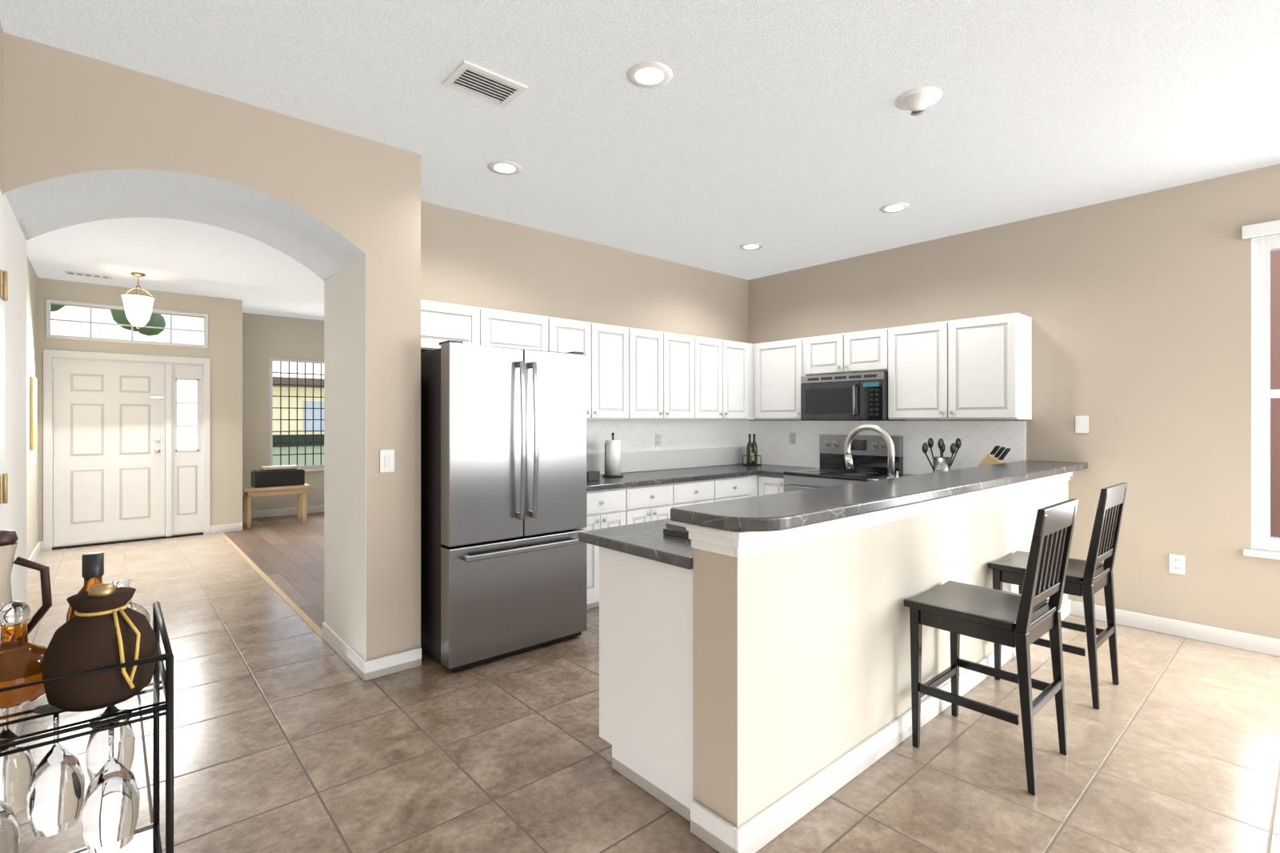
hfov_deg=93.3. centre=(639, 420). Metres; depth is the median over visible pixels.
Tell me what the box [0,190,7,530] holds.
door frame
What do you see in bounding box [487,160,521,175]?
recessed light
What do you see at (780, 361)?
upper cabinet
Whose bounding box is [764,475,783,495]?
base cabinet
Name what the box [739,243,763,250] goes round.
recessed light
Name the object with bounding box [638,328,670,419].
upper cabinet
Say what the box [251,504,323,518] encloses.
baseboard
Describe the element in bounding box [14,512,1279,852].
floor
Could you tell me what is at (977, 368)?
upper cabinet
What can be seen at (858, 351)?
upper cabinet
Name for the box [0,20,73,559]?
wall
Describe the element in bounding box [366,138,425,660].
wall
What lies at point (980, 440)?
tile backsplash
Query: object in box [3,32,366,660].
wall
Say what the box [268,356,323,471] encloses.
window
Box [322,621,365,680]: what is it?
baseboard
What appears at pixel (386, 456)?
light switch
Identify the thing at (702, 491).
base cabinet
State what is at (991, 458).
knife block
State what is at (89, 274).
ceiling vent
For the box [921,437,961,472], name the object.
utensil crock
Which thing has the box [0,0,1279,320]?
ceiling
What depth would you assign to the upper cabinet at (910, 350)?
4.78 m
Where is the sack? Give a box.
[42,582,156,711]
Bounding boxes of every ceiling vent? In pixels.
[64,270,111,279]
[442,60,527,107]
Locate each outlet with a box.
[655,433,661,446]
[789,432,795,443]
[1169,553,1185,574]
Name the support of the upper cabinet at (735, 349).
attached to the wall at (472, 259)
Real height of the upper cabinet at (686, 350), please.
0.750 m
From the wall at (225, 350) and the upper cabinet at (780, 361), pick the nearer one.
the upper cabinet at (780, 361)
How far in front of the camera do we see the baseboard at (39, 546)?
5.94 m
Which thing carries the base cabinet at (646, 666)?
on the floor
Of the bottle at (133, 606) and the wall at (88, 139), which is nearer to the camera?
the bottle at (133, 606)
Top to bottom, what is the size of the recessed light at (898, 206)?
0.005 m
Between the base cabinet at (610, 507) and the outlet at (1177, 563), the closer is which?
the outlet at (1177, 563)
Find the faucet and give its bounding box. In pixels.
[844,424,898,478]
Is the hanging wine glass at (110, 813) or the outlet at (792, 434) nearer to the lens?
the hanging wine glass at (110, 813)
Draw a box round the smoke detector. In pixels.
[894,86,942,115]
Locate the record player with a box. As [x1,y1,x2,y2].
[251,464,304,487]
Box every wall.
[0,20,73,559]
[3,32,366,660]
[73,281,243,525]
[243,312,319,511]
[320,202,748,505]
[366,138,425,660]
[692,480,1068,827]
[748,164,1279,639]
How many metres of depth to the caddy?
6.07 m
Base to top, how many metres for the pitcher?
0.355 m
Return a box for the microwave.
[800,371,904,420]
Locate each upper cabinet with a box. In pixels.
[420,300,491,352]
[491,308,548,351]
[548,316,599,419]
[600,323,638,419]
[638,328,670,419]
[670,332,702,419]
[702,336,727,419]
[728,340,743,419]
[760,338,801,419]
[801,334,833,375]
[833,328,884,374]
[884,322,935,419]
[936,312,1031,419]
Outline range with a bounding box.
[784,434,903,491]
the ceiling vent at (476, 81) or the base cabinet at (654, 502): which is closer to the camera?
the ceiling vent at (476, 81)
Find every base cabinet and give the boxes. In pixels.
[582,486,636,609]
[588,544,692,821]
[636,482,681,523]
[681,478,723,505]
[723,476,748,500]
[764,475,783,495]
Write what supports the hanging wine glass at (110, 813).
hanging from the bar cart
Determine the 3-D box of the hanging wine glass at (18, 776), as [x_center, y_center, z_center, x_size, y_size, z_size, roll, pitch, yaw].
[-1.312,0.798,1.210,0.097,0.275,0.097,0,0,40]
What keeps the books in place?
on the countertop at (650, 540)
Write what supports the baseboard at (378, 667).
attached to the wall at (396, 211)
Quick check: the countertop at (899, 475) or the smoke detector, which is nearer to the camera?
the smoke detector
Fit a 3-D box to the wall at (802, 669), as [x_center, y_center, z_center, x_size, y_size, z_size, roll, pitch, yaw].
[1.605,0.855,3.147,3.634,1.030,0.190,0,0,-41]
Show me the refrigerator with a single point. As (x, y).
(503, 495)
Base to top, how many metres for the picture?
0.680 m
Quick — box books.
[663,521,688,538]
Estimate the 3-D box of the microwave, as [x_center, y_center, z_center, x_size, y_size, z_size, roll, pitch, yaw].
[1.837,-0.195,5.287,0.437,0.400,0.770,0,0,-41]
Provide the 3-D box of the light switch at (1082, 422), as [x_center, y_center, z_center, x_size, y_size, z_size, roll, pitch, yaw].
[3.083,0.029,4.212,0.006,0.120,0.075,0,0,-41]
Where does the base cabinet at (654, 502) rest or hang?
on the floor
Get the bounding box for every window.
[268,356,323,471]
[1242,220,1279,559]
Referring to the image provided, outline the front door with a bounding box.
[43,299,210,551]
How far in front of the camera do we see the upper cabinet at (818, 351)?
5.42 m
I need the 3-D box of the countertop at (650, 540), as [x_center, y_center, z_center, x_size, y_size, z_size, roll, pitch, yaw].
[1.321,0.480,3.457,3.648,0.040,0.646,0,0,-41]
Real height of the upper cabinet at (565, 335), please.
0.750 m
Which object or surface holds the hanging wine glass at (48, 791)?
hanging from the bar cart
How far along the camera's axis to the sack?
1.29 m
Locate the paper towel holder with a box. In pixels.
[602,432,623,477]
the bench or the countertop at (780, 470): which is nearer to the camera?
the countertop at (780, 470)
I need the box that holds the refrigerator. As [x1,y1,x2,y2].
[420,340,586,671]
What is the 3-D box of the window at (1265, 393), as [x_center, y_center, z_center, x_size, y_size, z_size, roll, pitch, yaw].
[3.958,-0.172,3.268,0.160,1.955,0.985,0,0,-41]
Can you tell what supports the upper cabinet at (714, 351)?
attached to the wall at (472, 259)
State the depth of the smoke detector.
2.76 m
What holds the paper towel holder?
on the countertop at (642, 468)
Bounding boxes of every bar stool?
[904,498,1078,795]
[987,482,1127,709]
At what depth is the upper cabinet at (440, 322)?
3.91 m
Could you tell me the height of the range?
1.235 m
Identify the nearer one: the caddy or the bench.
the caddy
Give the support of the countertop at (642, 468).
on the base cabinet at (610, 507)
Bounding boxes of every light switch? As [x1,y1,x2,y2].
[380,449,394,471]
[1075,416,1088,432]
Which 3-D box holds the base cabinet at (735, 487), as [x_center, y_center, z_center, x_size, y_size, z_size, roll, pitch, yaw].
[0.593,0.935,5.509,0.545,0.868,0.622,0,0,-41]
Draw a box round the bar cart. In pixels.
[0,600,173,852]
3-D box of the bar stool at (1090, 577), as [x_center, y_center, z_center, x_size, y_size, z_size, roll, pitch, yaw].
[2.181,0.846,3.161,0.464,1.048,0.510,0,0,-41]
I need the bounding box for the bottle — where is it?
[65,552,103,622]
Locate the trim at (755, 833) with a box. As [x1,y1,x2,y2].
[685,471,1074,852]
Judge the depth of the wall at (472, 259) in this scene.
4.92 m
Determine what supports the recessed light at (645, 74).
in the ceiling
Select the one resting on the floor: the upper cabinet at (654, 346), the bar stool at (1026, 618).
the bar stool at (1026, 618)
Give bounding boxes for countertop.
[578,518,692,569]
[586,446,776,491]
[760,465,816,476]
[866,473,915,481]
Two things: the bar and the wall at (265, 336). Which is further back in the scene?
the wall at (265, 336)
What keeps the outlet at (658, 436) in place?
attached to the wall at (472, 259)
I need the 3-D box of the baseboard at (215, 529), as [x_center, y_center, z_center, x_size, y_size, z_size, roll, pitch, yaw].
[-5.048,1.320,7.375,0.330,0.100,0.016,0,0,-41]
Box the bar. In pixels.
[670,460,1087,531]
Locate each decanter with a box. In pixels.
[0,600,47,708]
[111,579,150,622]
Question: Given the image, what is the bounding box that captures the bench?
[242,483,310,527]
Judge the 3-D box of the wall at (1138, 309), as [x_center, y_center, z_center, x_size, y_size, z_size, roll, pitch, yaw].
[3.947,-0.059,3.348,0.150,2.857,8.520,0,0,-41]
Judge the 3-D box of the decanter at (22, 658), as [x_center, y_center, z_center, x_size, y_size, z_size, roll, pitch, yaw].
[-1.383,0.508,1.334,0.170,0.216,0.170,0,0,-41]
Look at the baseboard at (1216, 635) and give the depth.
3.79 m
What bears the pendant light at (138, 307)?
hanging from the ceiling
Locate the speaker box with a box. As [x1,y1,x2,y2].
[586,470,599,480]
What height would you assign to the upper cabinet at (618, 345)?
0.750 m
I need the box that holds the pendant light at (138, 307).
[120,272,155,328]
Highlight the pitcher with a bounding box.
[0,529,51,637]
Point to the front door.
(126, 447)
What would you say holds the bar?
on the wall at (802, 669)
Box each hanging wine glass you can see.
[0,739,38,852]
[38,729,63,836]
[64,712,139,852]
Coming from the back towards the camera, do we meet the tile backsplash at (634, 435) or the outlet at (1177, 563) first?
the tile backsplash at (634, 435)
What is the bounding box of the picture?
[30,376,36,448]
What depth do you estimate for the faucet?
3.21 m
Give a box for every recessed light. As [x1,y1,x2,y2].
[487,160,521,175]
[626,61,672,88]
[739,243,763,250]
[879,202,910,212]
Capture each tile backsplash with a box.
[586,420,749,453]
[749,420,1025,474]
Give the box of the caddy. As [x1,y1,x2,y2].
[742,433,761,466]
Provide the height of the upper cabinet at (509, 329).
0.310 m
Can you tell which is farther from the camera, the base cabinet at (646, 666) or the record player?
the record player
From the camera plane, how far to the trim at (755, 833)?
2.16 m
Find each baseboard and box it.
[26,541,43,575]
[210,522,242,533]
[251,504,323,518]
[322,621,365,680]
[365,647,421,680]
[1070,600,1279,656]
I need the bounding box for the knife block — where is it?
[977,445,1010,466]
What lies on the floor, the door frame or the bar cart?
the bar cart
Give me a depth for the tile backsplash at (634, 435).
5.62 m

